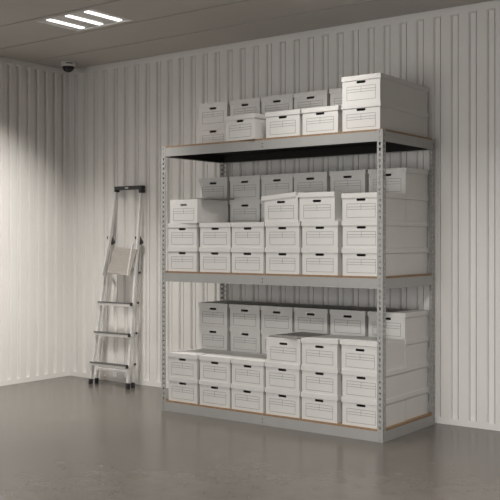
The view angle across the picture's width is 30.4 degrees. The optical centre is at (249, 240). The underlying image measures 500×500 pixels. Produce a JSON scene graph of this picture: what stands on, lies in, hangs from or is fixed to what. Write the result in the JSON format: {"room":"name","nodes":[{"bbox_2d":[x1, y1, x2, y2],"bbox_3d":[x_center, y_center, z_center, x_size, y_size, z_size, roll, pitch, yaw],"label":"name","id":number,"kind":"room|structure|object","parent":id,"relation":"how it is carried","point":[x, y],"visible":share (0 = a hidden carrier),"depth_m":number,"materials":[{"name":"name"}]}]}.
{"room":"storage room","nodes":[
{"label":"storage room","id":0,"kind":"room"},
{"bbox_2d":[0,56,68,385],"bbox_3d":[-4.521,-0.204,5.768,0.120,3.122,8.840,0,0,37],"label":"wall","id":1,"kind":"structure","parent":0,"point":[34,98],"depth_m":8.90,"materials":[{"name":"metal"}]},
{"bbox_2d":[0,0,491,68],"bbox_3d":[-0.788,-1.790,2.964,9.518,0.150,9.140,0,0,37],"label":"ceiling","id":2,"kind":"structure","parent":0,"point":[157,27],"depth_m":7.21,"materials":[{"name":"paint"}]},
{"bbox_2d":[61,61,75,71],"bbox_3d":[-1.744,-1.665,8.842,0.144,0.099,0.144,0,0,37],"label":"security camera","id":3,"kind":"object","parent":2,"relation":"attached to","point":[68,66],"visible":1,"depth_m":8.79,"materials":[{"name":"grey plastic"}]},
{"bbox_2d":[36,9,132,30],"bbox_3d":[-1.290,-1.718,7.175,0.628,0.012,0.438,0,0,37],"label":"recessed light","id":4,"kind":"object","parent":2,"relation":"in","point":[90,18],"visible":1,"depth_m":7.19,"materials":[{"name":"white plastic"}]},
{"bbox_2d":[0,376,499,499],"bbox_3d":[-0.788,1.457,2.964,9.618,0.200,9.240,0,0,37],"label":"floor","id":5,"kind":"structure","parent":0,"point":[65,437],"depth_m":5.79,"materials":[{"name":"concrete"}]},
{"bbox_2d":[88,185,144,388],"bbox_3d":[-1.254,0.422,8.659,0.526,1.875,0.265,0,0,37],"label":"ladder","id":6,"kind":"object","parent":5,"relation":"on","point":[121,262],"visible":1,"depth_m":8.59,"materials":[{"name":"metal"}]},
{"bbox_2d":[162,128,434,442],"bbox_3d":[0.329,0.302,7.098,2.000,2.111,0.796,0,0,37],"label":"storage rack","id":7,"kind":"object","parent":5,"relation":"on","point":[382,141],"visible":0.84,"depth_m":6.79,"materials":[{"name":"grey metal"}]},
{"bbox_2d":[167,247,199,271],"bbox_3d":[-0.426,0.147,7.418,0.307,0.190,0.370,0,0,37],"label":"box","id":8,"kind":"object","parent":7,"relation":"on","point":[179,258],"visible":0.68,"depth_m":7.26,"materials":[{"name":"grey cardboard"}]},
{"bbox_2d":[167,223,199,246],"bbox_3d":[-0.426,-0.043,7.419,0.307,0.190,0.370,0,0,37],"label":"box","id":9,"kind":"object","parent":8,"relation":"on","point":[179,234],"visible":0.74,"depth_m":7.27,"materials":[{"name":"grey cardboard"}]},
{"bbox_2d":[170,199,227,222],"bbox_3d":[-0.407,-0.231,7.397,0.296,0.186,0.362,0,0,40],"label":"box","id":10,"kind":"object","parent":9,"relation":"on","point":[187,210],"visible":0.94,"depth_m":7.28,"materials":[{"name":"grey cardboard"}]},
{"bbox_2d":[182,197,234,199],"bbox_3d":[-0.335,-0.330,7.348,0.290,0.011,0.310,0,-1,-44],"label":"sheet","id":11,"kind":"object","parent":10,"relation":"on","point":[207,198],"visible":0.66,"depth_m":7.26,"materials":[{"name":"white paper"}]},
{"bbox_2d":[168,376,199,403],"bbox_3d":[-0.424,1.178,7.419,0.307,0.190,0.370,0,0,37],"label":"box","id":12,"kind":"object","parent":7,"relation":"on","point":[187,390],"visible":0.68,"depth_m":7.26,"materials":[{"name":"grey cardboard"}]},
{"bbox_2d":[168,348,224,378],"bbox_3d":[-0.426,0.988,7.419,0.307,0.190,0.370,0,0,37],"label":"box","id":13,"kind":"object","parent":12,"relation":"on","point":[183,363],"visible":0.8,"depth_m":7.29,"materials":[{"name":"grey cardboard"}]},
{"bbox_2d":[199,125,225,143],"bbox_3d":[-0.194,-0.849,7.715,0.307,0.190,0.370,0,0,37],"label":"box","id":14,"kind":"object","parent":7,"relation":"on","point":[208,134],"visible":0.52,"depth_m":7.58,"materials":[{"name":"grey cardboard"}]},
{"bbox_2d":[198,101,229,126],"bbox_3d":[-0.196,-1.039,7.714,0.307,0.190,0.370,0,0,37],"label":"box","id":15,"kind":"object","parent":14,"relation":"on","point":[210,114],"visible":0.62,"depth_m":7.57,"materials":[{"name":"grey cardboard"}]},
{"bbox_2d":[199,247,231,272],"bbox_3d":[-0.162,0.147,7.218,0.307,0.190,0.370,0,0,37],"label":"box","id":16,"kind":"object","parent":7,"relation":"on","point":[212,259],"visible":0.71,"depth_m":7.07,"materials":[{"name":"grey cardboard"}]},
{"bbox_2d":[199,223,231,247],"bbox_3d":[-0.160,-0.043,7.220,0.307,0.190,0.370,0,0,37],"label":"box","id":17,"kind":"object","parent":16,"relation":"on","point":[211,234],"visible":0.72,"depth_m":7.07,"materials":[{"name":"grey cardboard"}]},
{"bbox_2d":[199,380,231,407],"bbox_3d":[-0.164,1.178,7.220,0.307,0.190,0.370,0,0,37],"label":"box","id":18,"kind":"object","parent":7,"relation":"on","point":[217,394],"visible":0.59,"depth_m":7.07,"materials":[{"name":"grey cardboard"}]},
{"bbox_2d":[199,351,255,382],"bbox_3d":[-0.162,0.988,7.222,0.307,0.190,0.370,0,0,37],"label":"box","id":19,"kind":"object","parent":18,"relation":"on","point":[216,367],"visible":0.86,"depth_m":7.10,"materials":[{"name":"grey cardboard"}]},
{"bbox_2d":[225,113,265,140],"bbox_3d":[0.048,-0.849,7.041,0.307,0.190,0.370,0,0,43],"label":"box","id":20,"kind":"object","parent":7,"relation":"on","point":[252,125],"visible":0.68,"depth_m":6.88,"materials":[{"name":"grey cardboard"}]},
{"bbox_2d":[231,384,265,412],"bbox_3d":[0.087,1.178,7.032,0.307,0.190,0.370,0,0,37],"label":"box","id":21,"kind":"object","parent":7,"relation":"on","point":[244,397],"visible":0.6,"depth_m":6.88,"materials":[{"name":"grey cardboard"}]},
{"bbox_2d":[231,354,266,386],"bbox_3d":[0.090,0.988,7.031,0.307,0.190,0.370,0,0,37],"label":"box","id":22,"kind":"object","parent":21,"relation":"on","point":[250,370],"visible":0.72,"depth_m":6.89,"materials":[{"name":"grey cardboard"}]},
{"bbox_2d":[231,248,265,272],"bbox_3d":[0.089,0.147,7.030,0.307,0.190,0.370,0,0,37],"label":"box","id":23,"kind":"object","parent":7,"relation":"on","point":[244,260],"visible":0.71,"depth_m":6.88,"materials":[{"name":"grey cardboard"}]},
{"bbox_2d":[231,222,265,247],"bbox_3d":[0.091,-0.043,7.032,0.307,0.190,0.370,0,0,37],"label":"box","id":24,"kind":"object","parent":23,"relation":"on","point":[244,234],"visible":0.71,"depth_m":6.88,"materials":[{"name":"grey cardboard"}]},
{"bbox_2d":[265,388,301,417],"bbox_3d":[0.343,1.178,6.842,0.307,0.190,0.370,0,0,37],"label":"box","id":25,"kind":"object","parent":7,"relation":"on","point":[288,403],"visible":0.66,"depth_m":6.69,"materials":[{"name":"grey cardboard"}]},
{"bbox_2d":[265,362,301,391],"bbox_3d":[0.343,0.988,6.840,0.307,0.190,0.370,0,0,37],"label":"box","id":26,"kind":"object","parent":25,"relation":"on","point":[281,376],"visible":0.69,"depth_m":6.69,"materials":[{"name":"grey cardboard"}]},
{"bbox_2d":[267,336,301,364],"bbox_3d":[0.350,0.800,6.838,0.296,0.186,0.362,0,0,37],"label":"box","id":27,"kind":"object","parent":26,"relation":"on","point":[279,350],"visible":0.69,"depth_m":6.69,"materials":[{"name":"grey cardboard"}]},
{"bbox_2d":[270,332,328,338],"bbox_3d":[0.366,0.701,6.823,0.270,0.009,0.360,0,0,45],"label":"sheet","id":28,"kind":"object","parent":27,"relation":"on","point":[297,335],"visible":0.98,"depth_m":6.77,"materials":[{"name":"white paper"}]},
{"bbox_2d":[265,248,301,273],"bbox_3d":[0.344,0.147,6.840,0.307,0.190,0.370,0,0,37],"label":"box","id":29,"kind":"object","parent":7,"relation":"on","point":[278,260],"visible":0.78,"depth_m":6.69,"materials":[{"name":"grey cardboard"}]},
{"bbox_2d":[265,221,301,247],"bbox_3d":[0.343,-0.043,6.839,0.307,0.190,0.370,0,0,37],"label":"box","id":30,"kind":"object","parent":29,"relation":"on","point":[278,234],"visible":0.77,"depth_m":6.69,"materials":[{"name":"grey cardboard"}]},
{"bbox_2d":[261,192,302,221],"bbox_3d":[0.323,-0.245,6.858,0.324,0.213,0.370,0,0,37],"label":"box","id":31,"kind":"object","parent":30,"relation":"on","point":[284,207],"visible":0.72,"depth_m":6.70,"materials":[{"name":"grey cardboard"}]},
{"bbox_2d":[265,109,302,137],"bbox_3d":[0.345,-0.849,6.839,0.307,0.190,0.370,0,0,37],"label":"box","id":32,"kind":"object","parent":7,"relation":"on","point":[287,122],"visible":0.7,"depth_m":6.68,"materials":[{"name":"grey cardboard"}]},
{"bbox_2d":[301,392,341,422],"bbox_3d":[0.598,1.178,6.648,0.307,0.190,0.370,0,0,37],"label":"box","id":33,"kind":"object","parent":7,"relation":"on","point":[318,407],"visible":0.61,"depth_m":6.49,"materials":[{"name":"grey cardboard"}]},
{"bbox_2d":[301,365,341,395],"bbox_3d":[0.599,0.988,6.649,0.307,0.190,0.370,0,0,37],"label":"box","id":34,"kind":"object","parent":33,"relation":"on","point":[317,380],"visible":0.65,"depth_m":6.49,"materials":[{"name":"grey cardboard"}]},
{"bbox_2d":[301,335,363,368],"bbox_3d":[0.599,0.790,6.648,0.308,0.205,0.370,0,0,37],"label":"box","id":35,"kind":"object","parent":34,"relation":"on","point":[325,351],"visible":0.75,"depth_m":6.50,"materials":[{"name":"grey cardboard"}]},
{"bbox_2d":[301,248,342,274],"bbox_3d":[0.602,0.147,6.648,0.307,0.190,0.370,0,0,37],"label":"box","id":36,"kind":"object","parent":7,"relation":"on","point":[315,261],"visible":0.73,"depth_m":6.49,"materials":[{"name":"grey cardboard"}]},
{"bbox_2d":[301,221,342,247],"bbox_3d":[0.601,-0.043,6.646,0.307,0.190,0.370,0,0,37],"label":"box","id":37,"kind":"object","parent":36,"relation":"on","point":[315,234],"visible":0.77,"depth_m":6.49,"materials":[{"name":"grey cardboard"}]},
{"bbox_2d":[298,191,343,220],"bbox_3d":[0.577,-0.241,6.663,0.308,0.205,0.370,0,0,37],"label":"box","id":38,"kind":"object","parent":37,"relation":"on","point":[313,206],"visible":0.7,"depth_m":6.50,"materials":[{"name":"grey cardboard"}]},
{"bbox_2d":[302,105,341,134],"bbox_3d":[0.603,-0.849,6.646,0.307,0.190,0.370,0,0,37],"label":"box","id":39,"kind":"object","parent":7,"relation":"on","point":[326,119],"visible":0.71,"depth_m":6.49,"materials":[{"name":"grey cardboard"}]},
{"bbox_2d":[341,101,405,132],"bbox_3d":[0.868,-0.849,6.446,0.307,0.190,0.370,0,0,37],"label":"box","id":40,"kind":"object","parent":7,"relation":"on","point":[374,114],"visible":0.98,"depth_m":6.32,"materials":[{"name":"grey cardboard"}]},
{"bbox_2d":[341,73,405,106],"bbox_3d":[0.868,-1.039,6.447,0.307,0.190,0.370,0,0,37],"label":"box","id":41,"kind":"object","parent":40,"relation":"on","point":[374,86],"visible":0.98,"depth_m":6.32,"materials":[{"name":"grey cardboard"}]},
{"bbox_2d":[341,394,405,428],"bbox_3d":[0.868,1.178,6.449,0.307,0.190,0.370,0,0,37],"label":"box","id":42,"kind":"object","parent":7,"relation":"on","point":[355,412],"visible":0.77,"depth_m":6.33,"materials":[{"name":"grey cardboard"}]},
{"bbox_2d":[341,367,405,400],"bbox_3d":[0.868,0.988,6.447,0.307,0.190,0.370,0,0,37],"label":"box","id":43,"kind":"object","parent":42,"relation":"on","point":[355,384],"visible":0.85,"depth_m":6.33,"materials":[{"name":"grey cardboard"}]},
{"bbox_2d":[340,337,404,372],"bbox_3d":[0.858,0.789,6.454,0.307,0.207,0.371,0,0,37],"label":"box","id":44,"kind":"object","parent":43,"relation":"on","point":[358,354],"visible":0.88,"depth_m":6.34,"materials":[{"name":"grey cardboard"}]},
{"bbox_2d":[342,248,405,275],"bbox_3d":[0.869,0.147,6.446,0.307,0.190,0.370,0,0,37],"label":"box","id":45,"kind":"object","parent":7,"relation":"on","point":[356,261],"visible":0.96,"depth_m":6.33,"materials":[{"name":"grey cardboard"}]},
{"bbox_2d":[342,220,405,247],"bbox_3d":[0.870,-0.043,6.447,0.307,0.190,0.370,0,0,37],"label":"box","id":46,"kind":"object","parent":45,"relation":"on","point":[356,234],"visible":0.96,"depth_m":6.33,"materials":[{"name":"grey cardboard"}]},
{"bbox_2d":[341,192,405,220],"bbox_3d":[0.868,-0.233,6.445,0.307,0.190,0.370,0,0,37],"label":"box","id":47,"kind":"object","parent":46,"relation":"on","point":[355,206],"visible":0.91,"depth_m":6.33,"materials":[{"name":"grey cardboard"}]},
{"bbox_2d":[405,387,428,419],"bbox_3d":[1.089,1.178,6.751,0.307,0.190,0.370,0,0,37],"label":"box","id":48,"kind":"object","parent":7,"relation":"on","point":[416,402],"visible":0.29,"depth_m":6.66,"materials":[{"name":"grey cardboard"}]},
{"bbox_2d":[405,362,428,393],"bbox_3d":[1.088,0.988,6.751,0.307,0.190,0.370,0,0,37],"label":"box","id":49,"kind":"object","parent":48,"relation":"on","point":[416,376],"visible":0.3,"depth_m":6.66,"materials":[{"name":"grey cardboard"}]},
{"bbox_2d":[404,336,428,366],"bbox_3d":[1.089,0.798,6.751,0.307,0.190,0.370,0,0,37],"label":"box","id":50,"kind":"object","parent":49,"relation":"on","point":[415,349],"visible":0.39,"depth_m":6.64,"materials":[{"name":"grey cardboard"}]},
{"bbox_2d":[368,308,428,339],"bbox_3d":[1.089,0.608,6.752,0.307,0.190,0.370,0,0,37],"label":"box","id":51,"kind":"object","parent":50,"relation":"on","point":[405,324],"visible":0.93,"depth_m":6.62,"materials":[{"name":"grey cardboard"}]},
{"bbox_2d":[405,248,428,274],"bbox_3d":[1.087,0.147,6.750,0.307,0.190,0.370,0,0,37],"label":"box","id":52,"kind":"object","parent":7,"relation":"on","point":[416,259],"visible":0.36,"depth_m":6.66,"materials":[{"name":"grey cardboard"}]},
{"bbox_2d":[405,221,428,247],"bbox_3d":[1.085,-0.043,6.752,0.307,0.190,0.370,0,0,37],"label":"box","id":53,"kind":"object","parent":52,"relation":"on","point":[416,233],"visible":0.34,"depth_m":6.66,"materials":[{"name":"grey cardboard"}]},
{"bbox_2d":[405,194,428,221],"bbox_3d":[1.088,-0.233,6.751,0.307,0.190,0.370,0,0,37],"label":"box","id":54,"kind":"object","parent":53,"relation":"on","point":[416,206],"visible":0.37,"depth_m":6.66,"materials":[{"name":"grey cardboard"}]},
{"bbox_2d":[368,167,428,195],"bbox_3d":[1.090,-0.423,6.752,0.307,0.190,0.370,0,0,37],"label":"box","id":55,"kind":"object","parent":54,"relation":"on","point":[410,181],"visible":0.83,"depth_m":6.61,"materials":[{"name":"grey cardboard"}]},
{"bbox_2d":[405,108,428,136],"bbox_3d":[1.090,-0.849,6.768,0.307,0.190,0.370,0,0,37],"label":"box","id":56,"kind":"object","parent":7,"relation":"on","point":[416,122],"visible":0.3,"depth_m":6.68,"materials":[{"name":"grey cardboard"}]},
{"bbox_2d":[405,81,428,112],"bbox_3d":[1.090,-1.039,6.769,0.307,0.190,0.370,0,0,37],"label":"box","id":57,"kind":"object","parent":56,"relation":"on","point":[416,96],"visible":0.32,"depth_m":6.68,"materials":[{"name":"grey cardboard"}]},
{"bbox_3d":[-0.194,1.178,7.715,0.307,0.190,0.370,0,0,37],"label":"box","id":58,"kind":"object","parent":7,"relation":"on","visible":0},
{"bbox_3d":[-0.196,0.988,7.715,0.307,0.190,0.370,0,0,37],"label":"box","id":59,"kind":"object","parent":58,"relation":"on","visible":0},
{"bbox_2d":[198,325,229,350],"bbox_3d":[-0.197,0.798,7.714,0.307,0.190,0.370,0,0,37],"label":"box","id":60,"kind":"object","parent":59,"relation":"on","point":[210,337],"visible":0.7,"depth_m":7.56,"materials":[{"name":"grey cardboard"}]},
{"bbox_2d":[198,300,253,326],"bbox_3d":[-0.195,0.608,7.713,0.307,0.190,0.370,0,0,37],"label":"box","id":61,"kind":"object","parent":60,"relation":"on","point":[212,313],"visible":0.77,"depth_m":7.57,"materials":[{"name":"grey cardboard"}]},
{"bbox_3d":[0.066,1.178,7.517,0.307,0.190,0.370,0,0,37],"label":"box","id":62,"kind":"object","parent":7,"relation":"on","visible":0},
{"bbox_3d":[0.067,0.988,7.521,0.307,0.190,0.370,0,0,37],"label":"box","id":63,"kind":"object","parent":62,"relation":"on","visible":0},
{"bbox_2d":[230,327,261,353],"bbox_3d":[0.068,0.798,7.520,0.307,0.190,0.370,0,0,37],"label":"box","id":64,"kind":"object","parent":63,"relation":"on","point":[241,339],"visible":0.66,"depth_m":7.37,"materials":[{"name":"grey cardboard"}]},
{"bbox_2d":[229,302,282,329],"bbox_3d":[0.065,0.608,7.519,0.307,0.190,0.370,0,0,37],"label":"box","id":65,"kind":"object","parent":64,"relation":"on","point":[247,315],"visible":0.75,"depth_m":7.39,"materials":[{"name":"grey cardboard"}]},
{"bbox_3d":[0.317,1.178,7.330,0.307,0.190,0.370,0,0,37],"label":"box","id":66,"kind":"object","parent":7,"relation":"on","visible":0},
{"bbox_3d":[0.320,0.988,7.329,0.307,0.190,0.370,0,0,37],"label":"box","id":67,"kind":"object","parent":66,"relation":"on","visible":0},
{"bbox_2d":[261,330,293,353],"bbox_3d":[0.319,0.798,7.329,0.307,0.190,0.370,0,0,37],"label":"box","id":68,"kind":"object","parent":67,"relation":"on","point":[265,333],"visible":0.25,"depth_m":7.25,"materials":[{"name":"grey cardboard"}]},
{"bbox_2d":[260,303,313,331],"bbox_3d":[0.316,0.608,7.330,0.307,0.190,0.370,0,0,37],"label":"box","id":69,"kind":"object","parent":68,"relation":"on","point":[275,317],"visible":0.75,"depth_m":7.19,"materials":[{"name":"grey cardboard"}]},
{"bbox_3d":[0.568,1.178,7.141,0.307,0.190,0.370,0,0,37],"label":"box","id":70,"kind":"object","parent":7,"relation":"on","visible":0},
{"bbox_3d":[0.568,0.988,7.141,0.307,0.190,0.370,0,0,37],"label":"box","id":71,"kind":"object","parent":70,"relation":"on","visible":0},
{"bbox_3d":[0.568,0.798,7.140,0.307,0.190,0.370,0,0,37],"label":"box","id":72,"kind":"object","parent":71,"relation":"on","visible":0},
{"bbox_2d":[294,305,352,333],"bbox_3d":[0.569,0.608,7.143,0.307,0.190,0.370,0,0,37],"label":"box","id":73,"kind":"object","parent":72,"relation":"on","point":[314,318],"visible":0.77,"depth_m":7.00,"materials":[{"name":"grey cardboard"}]},
{"bbox_3d":[0.830,1.178,6.948,0.307,0.190,0.370,0,0,37],"label":"box","id":74,"kind":"object","parent":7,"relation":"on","visible":0},
{"bbox_3d":[0.827,0.988,6.949,0.307,0.190,0.370,0,0,37],"label":"box","id":75,"kind":"object","parent":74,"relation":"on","visible":0},
{"bbox_3d":[0.825,0.798,6.946,0.307,0.190,0.370,0,0,37],"label":"box","id":76,"kind":"object","parent":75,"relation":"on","visible":0},
{"bbox_2d":[330,306,389,336],"bbox_3d":[0.829,0.608,6.947,0.307,0.190,0.370,0,0,37],"label":"box","id":77,"kind":"object","parent":76,"relation":"on","point":[352,321],"visible":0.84,"depth_m":6.81,"materials":[{"name":"grey cardboard"}]},
{"bbox_3d":[-0.192,0.147,7.715,0.307,0.190,0.370,0,0,37],"label":"box","id":78,"kind":"object","parent":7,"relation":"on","visible":0},
{"bbox_3d":[-0.195,-0.043,7.713,0.307,0.190,0.370,0,0,37],"label":"box","id":79,"kind":"object","parent":78,"relation":"on","visible":0},
{"bbox_2d":[227,200,229,222],"bbox_3d":[-0.195,-0.233,7.713,0.307,0.190,0.370,0,0,37],"label":"box","id":80,"kind":"object","parent":79,"relation":"on","point":[227,200],"visible":0.08,"depth_m":7.49,"materials":[{"name":"grey cardboard"}]},
{"bbox_2d":[198,177,229,197],"bbox_3d":[-0.195,-0.423,7.715,0.307,0.190,0.370,0,0,37],"label":"box","id":81,"kind":"object","parent":80,"relation":"on","point":[218,187],"visible":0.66,"depth_m":7.55,"materials":[{"name":"grey cardboard"}]},
{"bbox_3d":[0.064,0.147,7.519,0.307,0.190,0.370,0,0,37],"label":"box","id":82,"kind":"object","parent":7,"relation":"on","visible":0},
{"bbox_3d":[0.064,-0.043,7.518,0.307,0.190,0.370,0,0,37],"label":"box","id":83,"kind":"object","parent":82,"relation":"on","visible":0},
{"bbox_2d":[229,199,260,222],"bbox_3d":[0.067,-0.233,7.516,0.307,0.190,0.370,0,0,37],"label":"box","id":84,"kind":"object","parent":83,"relation":"on","point":[240,210],"visible":0.65,"depth_m":7.37,"materials":[{"name":"grey cardboard"}]},
{"bbox_2d":[229,175,261,199],"bbox_3d":[0.066,-0.423,7.519,0.307,0.190,0.370,0,0,37],"label":"box","id":85,"kind":"object","parent":84,"relation":"on","point":[241,187],"visible":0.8,"depth_m":7.37,"materials":[{"name":"grey cardboard"}]},
{"bbox_3d":[0.319,0.147,7.332,0.307,0.190,0.370,0,0,37],"label":"box","id":86,"kind":"object","parent":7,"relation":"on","visible":0},
{"bbox_3d":[0.317,-0.043,7.328,0.307,0.190,0.370,0,0,37],"label":"box","id":87,"kind":"object","parent":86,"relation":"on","visible":0},
{"bbox_2d":[260,199,263,221],"bbox_3d":[0.317,-0.233,7.330,0.307,0.190,0.370,0,0,37],"label":"box","id":88,"kind":"object","parent":87,"relation":"on","point":[261,202],"visible":0.08,"depth_m":7.27,"materials":[{"name":"grey cardboard"}]},
{"bbox_2d":[261,173,293,195],"bbox_3d":[0.319,-0.423,7.327,0.307,0.190,0.370,0,0,37],"label":"box","id":89,"kind":"object","parent":88,"relation":"on","point":[273,184],"visible":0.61,"depth_m":7.18,"materials":[{"name":"grey cardboard"}]},
{"bbox_3d":[0.569,0.147,7.140,0.307,0.190,0.370,0,0,37],"label":"box","id":90,"kind":"object","parent":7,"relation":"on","visible":0},
{"bbox_3d":[0.568,-0.043,7.142,0.307,0.190,0.370,0,0,37],"label":"box","id":91,"kind":"object","parent":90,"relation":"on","visible":0},
{"bbox_3d":[0.570,-0.233,7.141,0.307,0.190,0.370,0,0,37],"label":"box","id":92,"kind":"object","parent":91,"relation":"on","visible":0},
{"bbox_2d":[293,172,329,192],"bbox_3d":[0.566,-0.423,7.141,0.307,0.190,0.370,0,0,37],"label":"box","id":93,"kind":"object","parent":92,"relation":"on","point":[312,181],"visible":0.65,"depth_m":6.99,"materials":[{"name":"grey cardboard"}]},
{"bbox_3d":[0.830,0.147,6.947,0.307,0.190,0.370,0,0,37],"label":"box","id":94,"kind":"object","parent":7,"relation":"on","visible":0},
{"bbox_3d":[0.828,-0.043,6.948,0.307,0.190,0.370,0,0,37],"label":"box","id":95,"kind":"object","parent":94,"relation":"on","visible":0},
{"bbox_3d":[0.830,-0.233,6.947,0.307,0.190,0.370,0,0,37],"label":"box","id":96,"kind":"object","parent":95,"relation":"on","visible":0},
{"bbox_2d":[329,170,368,192],"bbox_3d":[0.828,-0.423,6.945,0.307,0.190,0.370,0,0,37],"label":"box","id":97,"kind":"object","parent":96,"relation":"on","point":[350,181],"visible":0.66,"depth_m":6.79,"materials":[{"name":"grey cardboard"}]},
{"bbox_3d":[0.068,-0.849,7.517,0.307,0.190,0.370,0,0,37],"label":"box","id":98,"kind":"object","parent":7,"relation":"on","visible":0},
{"bbox_2d":[229,97,261,115],"bbox_3d":[0.067,-1.039,7.518,0.307,0.190,0.370,0,0,37],"label":"box","id":99,"kind":"object","parent":98,"relation":"on","point":[251,105],"visible":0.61,"depth_m":7.37,"materials":[{"name":"grey cardboard"}]},
{"bbox_3d":[0.320,-0.849,7.328,0.307,0.190,0.370,0,0,37],"label":"box","id":100,"kind":"object","parent":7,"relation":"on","visible":0},
{"bbox_2d":[261,93,293,113],"bbox_3d":[0.319,-1.039,7.329,0.307,0.190,0.370,0,0,37],"label":"box","id":101,"kind":"object","parent":100,"relation":"on","point":[283,102],"visible":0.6,"depth_m":7.18,"materials":[{"name":"grey cardboard"}]},
{"bbox_3d":[0.568,-0.849,7.144,0.307,0.190,0.370,0,0,37],"label":"box","id":102,"kind":"object","parent":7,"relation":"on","visible":0},
{"bbox_2d":[293,90,329,109],"bbox_3d":[0.568,-1.039,7.144,0.307,0.190,0.370,0,0,37],"label":"box","id":103,"kind":"object","parent":102,"relation":"on","point":[320,98],"visible":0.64,"depth_m":6.99,"materials":[{"name":"grey cardboard"}]},
{"bbox_3d":[0.828,-0.849,6.947,0.307,0.190,0.370,0,0,37],"label":"box","id":104,"kind":"object","parent":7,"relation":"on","visible":0},
{"bbox_2d":[329,88,341,105],"bbox_3d":[0.827,-1.039,6.945,0.307,0.190,0.370,0,0,37],"label":"box","id":105,"kind":"object","parent":104,"relation":"on","point":[335,94],"visible":0.16,"depth_m":6.86,"materials":[{"name":"grey cardboard"}]},
{"bbox_2d":[69,0,499,430],"bbox_3d":[1.903,-0.204,6.545,9.218,3.122,0.120,0,0,37],"label":"wall","id":106,"kind":"structure","parent":0,"point":[122,114],"depth_m":7.65,"materials":[{"name":"metal"}]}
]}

